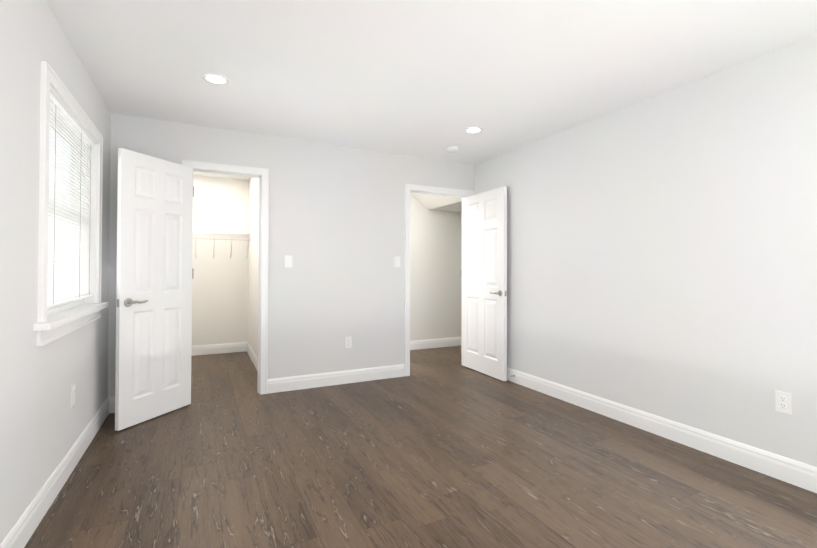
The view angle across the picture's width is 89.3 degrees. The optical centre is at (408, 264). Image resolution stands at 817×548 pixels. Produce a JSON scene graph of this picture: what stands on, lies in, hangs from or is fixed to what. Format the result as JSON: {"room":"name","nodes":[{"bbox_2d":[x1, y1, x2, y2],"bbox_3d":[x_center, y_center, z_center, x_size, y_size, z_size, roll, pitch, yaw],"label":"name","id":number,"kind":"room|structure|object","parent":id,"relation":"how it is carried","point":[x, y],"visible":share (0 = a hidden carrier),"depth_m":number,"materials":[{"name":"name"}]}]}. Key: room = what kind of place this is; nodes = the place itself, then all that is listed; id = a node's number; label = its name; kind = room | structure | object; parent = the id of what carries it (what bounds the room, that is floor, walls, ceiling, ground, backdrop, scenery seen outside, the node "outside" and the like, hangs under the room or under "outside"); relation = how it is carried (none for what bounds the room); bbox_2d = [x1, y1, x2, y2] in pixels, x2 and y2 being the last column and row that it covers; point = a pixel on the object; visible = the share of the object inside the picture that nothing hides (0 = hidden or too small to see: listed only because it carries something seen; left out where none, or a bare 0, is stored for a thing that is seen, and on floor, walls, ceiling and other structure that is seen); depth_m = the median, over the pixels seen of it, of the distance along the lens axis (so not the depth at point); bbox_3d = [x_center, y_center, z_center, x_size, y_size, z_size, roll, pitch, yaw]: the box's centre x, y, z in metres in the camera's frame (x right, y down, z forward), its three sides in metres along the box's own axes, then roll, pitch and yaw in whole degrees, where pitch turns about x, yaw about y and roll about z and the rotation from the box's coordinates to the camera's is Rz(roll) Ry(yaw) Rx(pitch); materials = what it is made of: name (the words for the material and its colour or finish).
{"room":"empty bedroom","nodes":[
{"label":"empty bedroom","id":0,"kind":"room"},
{"bbox_2d":[0,0,110,543],"bbox_3d":[-1.423,-0.036,1.184,0.150,2.430,4.990,1,-1,-27],"label":"wall","id":1,"kind":"structure","parent":0,"point":[43,423],"depth_m":1.81,"materials":[{"name":"paint"}]},
{"bbox_2d":[0,396,111,547],"bbox_3d":[-1.354,1.113,1.209,0.014,0.133,4.750,1,-1,-27],"label":"baseboard","id":2,"kind":"structure","parent":1,"relation":"attached to","point":[23,529],"depth_m":2.07,"materials":[{"name":"paint"}]},
{"bbox_2d":[34,60,108,346],"bbox_3d":[-2.001,-0.279,2.418,0.198,1.312,1.310,1,-1,-27],"label":"window","id":3,"kind":"structure","parent":1,"relation":"in","point":[69,285],"depth_m":2.38,"materials":[{"name":"paint"}]},
{"bbox_2d":[71,384,75,406],"bbox_3d":[-1.960,0.764,2.419,0.009,0.115,0.070,1,-1,-27],"label":"electrical outlet","id":4,"kind":"object","parent":1,"relation":"attached to","point":[73,394],"visible":1,"depth_m":2.41,"materials":[{"name":"white plastic"}]},
{"bbox_2d":[192,175,248,345],"bbox_3d":[-2.811,0.007,5.662,1.140,2.430,0.120,1,-1,-27],"label":"wall","id":5,"kind":"structure","parent":0,"point":[220,293],"depth_m":5.70,"materials":[{"name":"paint"}]},
{"bbox_2d":[191,342,244,355],"bbox_3d":[-2.785,1.155,5.590,1.080,0.133,0.014,1,-1,-27],"label":"baseboard","id":6,"kind":"structure","parent":5,"relation":"attached to","point":[220,348],"depth_m":5.67,"materials":[{"name":"paint"}]},
{"bbox_2d":[192,232,249,258],"bbox_3d":[-2.713,-0.253,5.470,1.132,0.337,0.314,1,-1,-27],"label":"wire closet shelf","id":7,"kind":"object","parent":5,"relation":"attached to","point":[214,236],"visible":0.58,"depth_m":5.49,"materials":[{"name":"white metal"}]},
{"bbox_2d":[248,177,258,357],"bbox_3d":[-1.784,0.004,5.019,0.120,2.430,2.190,1,-1,-27],"label":"wall","id":8,"kind":"structure","parent":0,"point":[253,229],"depth_m":5.28,"materials":[{"name":"paint"}]},
{"bbox_2d":[245,342,257,369],"bbox_3d":[-1.828,1.151,4.919,0.030,0.133,2.070,1,-1,-27],"label":"baseboard","id":9,"kind":"structure","parent":8,"relation":"attached to","point":[252,355],"depth_m":5.26,"materials":[{"name":"paint"}]},
{"bbox_2d":[108,113,473,396],"bbox_3d":[-0.793,-0.001,4.223,3.700,2.430,0.120,1,-1,-27],"label":"wall","id":10,"kind":"structure","parent":0,"point":[337,223],"depth_m":4.12,"materials":[{"name":"paint"}]},
{"bbox_2d":[112,396,114,412],"bbox_3d":[-2.180,1.134,3.444,0.481,0.133,0.014,1,-1,-27],"label":"baseboard","id":11,"kind":"structure","parent":10,"relation":"attached to","point":[113,397],"depth_m":3.34,"materials":[{"name":"paint"}]},
{"bbox_2d":[115,148,193,430],"bbox_3d":[-1.978,0.177,3.264,0.159,2.025,0.640,0,-1,19],"label":"closet door","id":12,"kind":"structure","parent":10,"relation":"in","point":[155,277],"depth_m":3.21,"materials":[{"name":"paint"}]},
{"bbox_2d":[182,160,268,394],"bbox_3d":[-1.672,0.152,3.784,0.716,2.107,0.170,1,-1,-27],"label":"trim","id":13,"kind":"structure","parent":10,"relation":"attached to","point":[262,174],"depth_m":3.86,"materials":[{"name":"paint"}]},
{"bbox_2d":[285,255,291,266],"bbox_3d":[-1.151,-0.030,3.970,0.070,0.115,0.013,1,-1,-27],"label":"light switch","id":14,"kind":"object","parent":10,"relation":"attached to","point":[288,260],"visible":1,"depth_m":3.97,"materials":[{"name":"white plastic"}]},
{"bbox_2d":[267,364,404,393],"bbox_3d":[-0.685,1.147,4.192,1.431,0.133,0.014,1,-1,-27],"label":"baseboard","id":15,"kind":"structure","parent":10,"relation":"attached to","point":[283,384],"depth_m":4.15,"materials":[{"name":"paint"}]},
{"bbox_2d":[345,336,351,347],"bbox_3d":[-0.615,0.796,4.233,0.070,0.115,0.009,1,-1,-27],"label":"electrical outlet","id":16,"kind":"object","parent":10,"relation":"attached to","point":[348,342],"visible":1,"depth_m":4.23,"materials":[{"name":"white plastic"}]},
{"bbox_2d":[394,256,399,266],"bbox_3d":[-0.119,-0.031,4.487,0.070,0.115,0.013,1,-1,-27],"label":"light switch","id":17,"kind":"object","parent":10,"relation":"attached to","point":[396,261],"visible":1,"depth_m":4.48,"materials":[{"name":"white plastic"}]},
{"bbox_2d":[404,184,474,375],"bbox_3d":[0.352,0.170,4.798,0.949,2.107,0.170,1,-1,-27],"label":"door frame","id":18,"kind":"structure","parent":10,"relation":"attached to","point":[430,190],"depth_m":4.53,"materials":[{"name":"paint"}]},
{"bbox_2d":[461,186,507,380],"bbox_3d":[0.834,0.202,4.669,0.159,2.025,0.820,0,-1,-25],"label":"entry door","id":19,"kind":"structure","parent":10,"relation":"in","point":[484,283],"depth_m":4.60,"materials":[{"name":"paint"}]},
{"bbox_2d":[24,346,816,547],"bbox_3d":[0.326,1.258,3.274,5.170,0.100,7.180,1,-1,-27],"label":"floor","id":20,"kind":"structure","parent":0,"point":[441,447],"depth_m":2.31,"materials":[{"name":"brown wood"}]},
{"bbox_2d":[45,0,816,179],"bbox_3d":[0.335,-1.272,3.301,5.170,0.100,7.180,1,-1,-27],"label":"ceiling","id":21,"kind":"structure","parent":0,"point":[433,79],"depth_m":2.48,"materials":[{"name":"paint"}]},
{"bbox_2d":[201,73,229,84],"bbox_3d":[-1.280,-1.230,2.748,0.174,0.006,0.174,1,-1,-27],"label":"recessed light","id":22,"kind":"object","parent":21,"relation":"in","point":[214,78],"visible":1,"depth_m":2.74,"materials":[{"name":"white plastic"}]},
{"bbox_2d":[447,146,458,152],"bbox_3d":[0.459,-1.190,4.290,0.128,0.043,0.128,1,-1,-27],"label":"smoke detector","id":23,"kind":"object","parent":21,"relation":"attached to","point":[452,149],"visible":1,"depth_m":4.25,"materials":[{"name":"white plastic"}]},
{"bbox_2d":[464,127,482,133],"bbox_3d":[0.589,-1.214,3.741,0.174,0.006,0.174,1,-1,-27],"label":"recessed light","id":24,"kind":"object","parent":21,"relation":"in","point":[472,130],"visible":1,"depth_m":3.75,"materials":[{"name":"white plastic"}]},
{"bbox_2d":[410,194,461,340],"bbox_3d":[-0.150,0.019,5.954,3.640,2.430,0.120,1,-1,-27],"label":"wall","id":25,"kind":"structure","parent":0,"point":[435,274],"depth_m":6.16,"materials":[{"name":"paint"}]},
{"bbox_2d":[410,337,461,349],"bbox_3d":[-0.178,1.167,5.855,3.520,0.133,0.014,1,-1,-27],"label":"baseboard","id":26,"kind":"structure","parent":25,"relation":"attached to","point":[434,343],"depth_m":6.13,"materials":[{"name":"paint"}]},
{"bbox_2d":[411,193,461,211],"bbox_3d":[0.863,-1.004,5.769,1.770,0.380,1.136,1,-1,-27],"label":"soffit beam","id":27,"kind":"structure","parent":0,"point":[440,203],"depth_m":5.80,"materials":[{"name":"paint"}]},
{"bbox_2d":[474,34,816,466],"bbox_3d":[1.925,-0.007,2.794,0.120,2.430,4.870,1,-1,-27],"label":"wall","id":28,"kind":"structure","parent":0,"point":[662,254],"depth_m":2.78,"materials":[{"name":"paint"}]},
{"bbox_2d":[507,367,816,492],"bbox_3d":[1.834,1.141,2.806,0.014,0.133,4.750,1,-1,-27],"label":"baseboard","id":29,"kind":"structure","parent":28,"relation":"attached to","point":[773,465],"depth_m":2.75,"materials":[{"name":"paint"}]},
{"bbox_2d":[775,390,791,414],"bbox_3d":[2.091,0.768,2.306,0.009,0.115,0.070,1,-1,-27],"label":"electrical outlet","id":30,"kind":"object","parent":28,"relation":"attached to","point":[783,402],"visible":1,"depth_m":2.30,"materials":[{"name":"white plastic"}]}
]}

